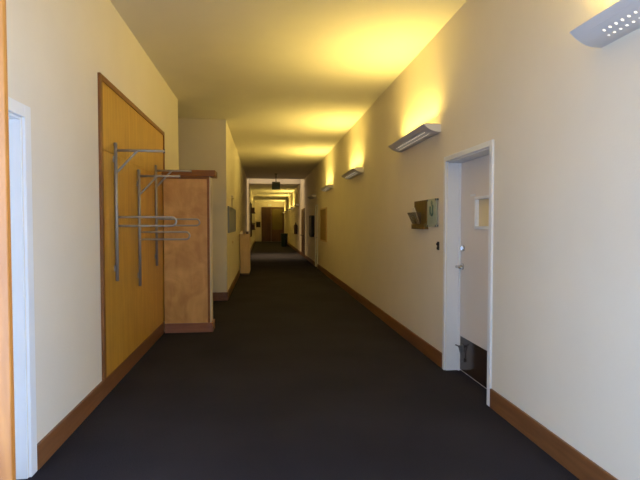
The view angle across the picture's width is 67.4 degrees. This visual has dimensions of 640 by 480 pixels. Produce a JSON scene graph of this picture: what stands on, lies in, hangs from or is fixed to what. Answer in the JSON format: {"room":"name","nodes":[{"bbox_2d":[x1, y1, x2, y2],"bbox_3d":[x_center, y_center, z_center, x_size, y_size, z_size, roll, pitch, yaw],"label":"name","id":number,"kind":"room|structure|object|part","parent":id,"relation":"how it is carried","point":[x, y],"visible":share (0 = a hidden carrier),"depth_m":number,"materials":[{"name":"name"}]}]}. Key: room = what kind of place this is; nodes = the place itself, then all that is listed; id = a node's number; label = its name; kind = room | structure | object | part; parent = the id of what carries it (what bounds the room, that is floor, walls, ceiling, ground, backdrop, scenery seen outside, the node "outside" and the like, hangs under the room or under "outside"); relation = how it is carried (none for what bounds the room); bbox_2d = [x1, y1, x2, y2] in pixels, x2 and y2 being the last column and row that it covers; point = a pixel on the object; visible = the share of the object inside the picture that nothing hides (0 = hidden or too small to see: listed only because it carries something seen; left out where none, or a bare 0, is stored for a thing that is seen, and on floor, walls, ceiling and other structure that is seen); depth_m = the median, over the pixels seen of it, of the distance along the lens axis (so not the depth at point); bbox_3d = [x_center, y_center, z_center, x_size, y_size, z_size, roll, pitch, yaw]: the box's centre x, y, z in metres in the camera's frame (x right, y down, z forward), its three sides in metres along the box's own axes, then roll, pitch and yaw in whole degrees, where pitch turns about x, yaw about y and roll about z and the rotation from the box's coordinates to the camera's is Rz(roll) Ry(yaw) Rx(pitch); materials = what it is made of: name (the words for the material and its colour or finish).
{"room":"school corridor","nodes":[
{"label":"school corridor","id":0,"kind":"room"},
{"bbox_2d":[6,0,178,477],"bbox_3d":[-1.801,-0.365,2.788,0.150,3.550,10.380,0,2,-7],"label":"wall","id":1,"kind":"structure","parent":0,"point":[56,49],"depth_m":3.45,"materials":[{"name":"white paint"}]},
{"bbox_2d":[8,97,36,478],"bbox_3d":[-1.738,0.327,2.336,0.165,2.196,1.097,0,2,-7],"label":"door frame","id":2,"kind":"structure","parent":1,"relation":"in","point":[19,237],"depth_m":2.81,"materials":[{"name":"white paint"}]},
{"bbox_2d":[37,322,163,469],"bbox_3d":[-1.946,1.270,4.780,0.018,0.155,3.735,0,2,-7],"label":"baseboard","id":3,"kind":"structure","parent":1,"relation":"attached to","point":[60,433],"depth_m":3.75,"materials":[{"name":"brown wood"}]},
{"bbox_2d":[97,72,164,380],"bbox_3d":[-2.023,-0.145,5.415,0.024,2.628,2.665,0,2,-7],"label":"wall panel","id":4,"kind":"object","parent":1,"relation":"attached to","point":[131,312],"visible":0.85,"depth_m":4.88,"materials":[{"name":"brown wood"}]},
{"bbox_3d":[-1.870,-0.103,4.120,0.024,2.628,0.055,0,2,-7],"label":"frame","id":5,"kind":"part","parent":4,"relation":"part of","materials":[{"name":"brown wood"}]},
{"bbox_3d":[-2.024,-1.433,5.377,0.024,0.050,2.560,0,2,-7],"label":"frame","id":6,"kind":"part","parent":4,"relation":"part of","materials":[{"name":"brown wood"}]},
{"bbox_2d":[113,142,176,280],"bbox_3d":[-1.628,-0.259,4.487,0.568,1.282,0.042,0,2,-7],"label":"bicycle rack","id":7,"kind":"object","parent":4,"relation":"attached to","point":[115,157],"visible":1,"depth_m":4.45,"materials":[{"name":"metal"}]},
{"bbox_3d":[-1.669,-0.830,4.461,0.440,0.025,0.024,0,2,-7],"label":"arm","id":8,"kind":"part","parent":7,"relation":"part of","materials":[{"name":"metal"}]},
{"bbox_2d":[137,169,190,285],"bbox_3d":[-1.726,-0.134,5.316,0.568,1.282,0.042,0,2,-7],"label":"bicycle rack","id":9,"kind":"object","parent":4,"relation":"attached to","point":[140,192],"visible":1,"depth_m":5.28,"materials":[{"name":"metal"}]},
{"bbox_3d":[-1.767,-0.704,5.289,0.440,0.025,0.024,0,2,-7],"label":"arm","id":10,"kind":"part","parent":9,"relation":"part of","materials":[{"name":"metal"}]},
{"bbox_3d":[-2.177,-0.186,6.713,0.024,2.628,0.050,0,2,-7],"label":"frame","id":11,"kind":"part","parent":4,"relation":"part of","materials":[{"name":"brown wood"}]},
{"bbox_2d":[155,165,199,265],"bbox_3d":[-1.825,-0.313,6.154,0.568,1.282,0.042,0,2,-7],"label":"bicycle rack","id":12,"kind":"object","parent":4,"relation":"attached to","point":[156,170],"visible":0.86,"depth_m":6.12,"materials":[{"name":"metal"}]},
{"bbox_3d":[-1.867,-0.883,6.128,0.440,0.025,0.024,0,2,-7],"label":"arm","id":13,"kind":"part","parent":12,"relation":"part of","materials":[{"name":"metal"}]},
{"bbox_2d":[178,118,227,291],"bbox_3d":[-3.577,-0.574,9.306,3.485,3.550,0.150,0,2,-7],"label":"wall","id":14,"kind":"structure","parent":0,"point":[202,143],"depth_m":9.38,"materials":[{"name":"white paint"}]},
{"bbox_2d":[213,292,227,300],"bbox_3d":[-3.459,1.120,9.290,3.303,0.165,0.018,0,2,-7],"label":"baseboard","id":15,"kind":"structure","parent":14,"relation":"attached to","point":[217,296],"depth_m":9.46,"materials":[{"name":"brown wood"}]},
{"bbox_2d":[227,124,254,289],"bbox_3d":[-3.894,-1.115,26.177,0.150,3.550,33.450,0,2,-7],"label":"wall","id":16,"kind":"structure","parent":0,"point":[238,186],"depth_m":12.96,"materials":[{"name":"white paint"}]},
{"bbox_2d":[227,206,235,232],"bbox_3d":[-1.996,-0.453,10.907,0.030,0.545,2.430,0,2,-7],"label":"display board","id":17,"kind":"object","parent":16,"relation":"attached to","point":[231,212],"visible":1,"depth_m":10.61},
{"bbox_3d":[-2.001,-0.453,10.907,0.020,0.495,2.350,0,2,-7],"label":"panel","id":18,"kind":"part","parent":17,"relation":"part of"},
{"bbox_2d":[227,241,254,298],"bbox_3d":[-3.790,0.582,26.067,0.018,0.165,33.400,0,2,-7],"label":"baseboard","id":19,"kind":"structure","parent":16,"relation":"attached to","point":[231,288],"depth_m":11.65,"materials":[{"name":"brown wood"}]},
{"bbox_2d":[250,202,255,236],"bbox_3d":[-3.881,-1.168,27.814,0.260,1.950,2.000,0,2,-7],"label":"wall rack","id":20,"kind":"object","parent":16,"relation":"attached to","point":[251,213],"visible":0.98,"depth_m":26.91,"materials":[{"name":"black metal"}]},
{"bbox_3d":[-3.886,-1.140,26.958,0.050,1.950,0.100,0,2,-7],"label":"post","id":21,"kind":"part","parent":20,"relation":"part of","materials":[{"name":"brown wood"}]},
{"bbox_2d":[255,201,283,240],"bbox_3d":[-4.494,-1.650,42.838,2.575,3.550,0.200,0,2,-7],"label":"wall","id":22,"kind":"structure","parent":0,"point":[258,204],"depth_m":42.63,"materials":[{"name":"white paint"}]},
{"bbox_2d":[261,207,283,240],"bbox_3d":[-4.207,-1.397,42.739,1.990,3.050,0.080,0,2,-7],"label":"door","id":23,"kind":"structure","parent":22,"relation":"in","point":[272,218],"depth_m":42.72,"materials":[{"name":"brown wood"}]},
{"bbox_3d":[-3.853,-1.837,42.762,1.034,1.830,0.040,0,2,-7],"label":"pane","id":24,"kind":"part","parent":23,"relation":"part of","materials":[{"name":"brown wood"}]},
{"bbox_2d":[110,0,466,201],"bbox_3d":[-3.427,-2.750,20.210,6.360,0.100,45.500,0,2,-7],"label":"ceiling","id":25,"kind":"structure","parent":0,"point":[288,79],"depth_m":6.00,"materials":[{"name":"paint"}]},
{"bbox_2d":[248,179,301,181],"bbox_3d":[-2.133,-3.208,22.817,2.775,0.650,2.800,0,2,-7],"label":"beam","id":26,"kind":"structure","parent":25,"relation":"attached to","point":[249,180],"depth_m":24.11,"materials":[{"name":"paint"}]},
{"bbox_2d":[272,182,279,189],"bbox_3d":[-1.774,-2.352,19.361,0.320,0.640,0.120,0,2,-7],"label":"hanging sign","id":27,"kind":"object","parent":25,"relation":"hanging from","point":[275,185],"visible":1,"depth_m":19.32,"materials":[{"name":"black plastic"}]},
{"bbox_2d":[16,241,579,479],"bbox_3d":[-3.427,0.898,20.327,6.360,0.100,45.500,0,2,-7],"label":"floor","id":28,"kind":"structure","parent":0,"point":[295,378],"depth_m":3.96,"materials":[{"name":"carpet"}]},
{"bbox_2d":[161,170,216,332],"bbox_3d":[-1.826,0.158,6.771,0.728,2.250,0.320,0,2,-7],"label":"cabinet","id":29,"kind":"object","parent":28,"relation":"on","point":[188,264],"depth_m":6.65,"materials":[{"name":"brown wood"}]},
{"bbox_3d":[-1.858,-0.860,6.611,0.587,0.035,0.014,0,2,-7],"label":"edge trim","id":30,"kind":"part","parent":29,"relation":"part of","materials":[{"name":"red wood"}]},
{"bbox_3d":[-1.550,0.138,6.679,0.032,2.035,0.014,0,2,-7],"label":"edge trim","id":31,"kind":"part","parent":29,"relation":"part of","materials":[{"name":"red wood"}]},
{"bbox_3d":[-1.544,0.134,6.806,0.014,2.035,0.258,0,2,-7],"label":"panel","id":32,"kind":"part","parent":29,"relation":"part of","materials":[{"name":"brown wood"}]},
{"bbox_2d":[239,234,249,274],"bbox_3d":[-2.293,0.422,14.663,0.311,1.215,0.820,0,2,-7],"label":"cabinet","id":33,"kind":"object","parent":28,"relation":"on","point":[244,238],"visible":0.97,"depth_m":14.28,"materials":[{"name":"beige laminate"}]},
{"bbox_3d":[-2.147,0.404,14.680,0.016,1.090,0.700,0,2,-7],"label":"door","id":34,"kind":"part","parent":33,"relation":"part of","materials":[{"name":"beige laminate"}]},
{"bbox_2d":[280,233,287,246],"bbox_3d":[-2.466,-0.009,32.955,0.510,0.905,0.510,0,2,-7],"label":"rubbish bin","id":35,"kind":"object","parent":28,"relation":"on","point":[283,235],"visible":1,"depth_m":32.77,"materials":[{"name":"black plastic"}]},
{"bbox_2d":[284,0,639,479],"bbox_3d":[-0.463,-0.935,20.569,0.204,3.550,45.400,0,2,-7],"label":"wall","id":36,"kind":"structure","parent":0,"point":[561,113],"depth_m":3.37,"materials":[{"name":"white paint"}]},
{"bbox_2d":[294,223,297,233],"bbox_3d":[-1.326,-0.631,26.214,0.195,0.620,0.190,0,2,-7],"label":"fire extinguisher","id":37,"kind":"object","parent":36,"relation":"attached to","point":[295,225],"visible":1,"depth_m":26.15,"materials":[{"name":"black metal"}]},
{"bbox_2d":[301,208,304,257],"bbox_3d":[-0.826,-0.344,22.433,0.121,2.228,1.645,0,2,-7],"label":"door","id":38,"kind":"structure","parent":36,"relation":"in","point":[303,209],"depth_m":22.01,"materials":[{"name":"brown wood"}]},
{"bbox_2d":[309,215,313,236],"bbox_3d":[-0.320,-0.518,18.005,0.125,0.800,0.950,0,2,-7],"label":"case","id":39,"kind":"object","parent":36,"relation":"attached to","point":[311,217],"visible":1,"depth_m":17.56,"materials":[{"name":"black plastic"}]},
{"bbox_3d":[-0.375,-0.552,17.997,0.015,0.550,0.650,0,2,-7],"label":"panel","id":40,"kind":"part","parent":39,"relation":"part of","materials":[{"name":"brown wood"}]},
{"bbox_2d":[308,194,315,198],"bbox_3d":[-0.314,-1.591,17.643,0.190,0.099,1.452,0,2,-7],"label":"wall sconce","id":41,"kind":"object","parent":36,"relation":"attached to","point":[312,196],"visible":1,"depth_m":17.25,"materials":[{"name":"grey metal"}]},
{"bbox_2d":[315,204,317,266],"bbox_3d":[-0.100,-0.134,16.809,0.092,2.190,0.700,0,2,-7],"label":"door","id":42,"kind":"structure","parent":36,"relation":"in","point":[316,208],"depth_m":17.02,"materials":[{"name":"white paint"}]},
{"bbox_2d":[320,207,326,241],"bbox_3d":[0.104,-0.470,14.817,0.030,1.030,1.480,0,2,-7],"label":"notice board","id":43,"kind":"object","parent":36,"relation":"attached to","point":[323,211],"visible":1,"depth_m":14.74,"materials":[{"name":"brown wood"}]},
{"bbox_2d":[320,184,332,191],"bbox_3d":[0.173,-1.459,13.524,0.190,0.099,1.452,0,2,-7],"label":"wall sconce","id":44,"kind":"object","parent":36,"relation":"attached to","point":[327,187],"visible":1,"depth_m":13.19,"materials":[{"name":"silver metal"}]},
{"bbox_2d":[341,167,363,178],"bbox_3d":[0.631,-1.335,9.653,0.190,0.099,1.452,0,2,-7],"label":"wall sconce","id":45,"kind":"object","parent":36,"relation":"attached to","point":[353,172],"visible":1,"depth_m":9.34,"materials":[{"name":"silver metal"}]},
{"bbox_2d":[287,242,441,367],"bbox_3d":[-0.967,0.654,23.973,0.018,0.155,38.225,0,2,-7],"label":"baseboard","id":46,"kind":"structure","parent":36,"relation":"attached to","point":[431,352],"depth_m":6.96,"materials":[{"name":"brown wood"}]},
{"bbox_2d":[388,123,440,151],"bbox_3d":[1.093,-1.210,5.753,0.190,0.099,1.452,0,2,-7],"label":"wall sconce","id":47,"kind":"object","parent":36,"relation":"attached to","point":[425,131],"visible":1,"depth_m":5.50,"materials":[{"name":"grey metal"}]},
{"bbox_2d":[411,200,427,228],"bbox_3d":[1.147,-0.297,5.668,0.108,0.334,0.478,0,2,-7],"label":"holder","id":48,"kind":"object","parent":36,"relation":"attached to","point":[420,206],"visible":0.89,"depth_m":5.61,"materials":[{"name":"brown wood"}]},
{"bbox_2d":[412,207,419,223],"bbox_3d":[1.135,-0.288,5.684,0.072,0.192,0.085,0,2,-7],"label":"leaflet","id":49,"kind":"object","parent":48,"relation":"on","point":[413,209],"visible":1,"depth_m":5.67,"materials":[{"name":"white paper"}]},
{"bbox_2d":[426,198,438,226],"bbox_3d":[1.230,-0.297,5.264,0.038,0.307,0.290,0,2,-7],"label":"door sign","id":50,"kind":"object","parent":36,"relation":"attached to","point":[431,203],"visible":1,"depth_m":5.24,"materials":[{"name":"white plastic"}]},
{"bbox_2d":[442,139,493,406],"bbox_3d":[1.439,0.262,4.453,0.218,2.190,1.055,0,2,-7],"label":"door","id":51,"kind":"structure","parent":36,"relation":"in","point":[468,188],"depth_m":4.67,"materials":[{"name":"white paint"}]},
{"bbox_3d":[1.409,0.271,4.810,0.078,0.072,0.162,0,2,-7],"label":"lever handle","id":52,"kind":"part","parent":51,"relation":"part of","materials":[{"name":"silver metal"}]},
{"bbox_3d":[1.489,1.166,4.480,0.004,0.342,0.880,0,2,-7],"label":"kick plate","id":53,"kind":"part","parent":51,"relation":"part of","materials":[{"name":"silver metal"}]},
{"bbox_3d":[1.520,-0.250,4.371,0.008,0.272,0.337,0,2,-7],"label":"pane","id":54,"kind":"part","parent":51,"relation":"part of","materials":[{"name":"beige glass"}]},
{"bbox_2d":[490,389,617,479],"bbox_3d":[1.532,1.332,2.849,0.018,0.155,2.210,0,2,-7],"label":"baseboard","id":55,"kind":"structure","parent":36,"relation":"attached to","point":[574,461],"depth_m":3.12,"materials":[{"name":"brown wood"}]},
{"bbox_2d":[570,0,639,47],"bbox_3d":[1.546,-1.087,1.921,0.190,0.099,1.452,0,2,-7],"label":"wall sconce","id":56,"kind":"object","parent":36,"relation":"attached to","point":[622,17],"visible":1,"depth_m":2.42,"materials":[{"name":"white metal"}]},
{"bbox_3d":[0.065,-0.322,1.466,3.245,3.550,0.085,0,2,-7],"label":"wall","id":57,"kind":"structure","parent":0,"visible":0},
{"bbox_2d":[0,0,15,479],"bbox_3d":[0.113,0.179,1.435,2.360,2.550,0.020,0,2,-7],"label":"trim","id":58,"kind":"structure","parent":57,"relation":"attached to","point":[7,410],"depth_m":1.31,"materials":[{"name":"brown wood"}]}
]}

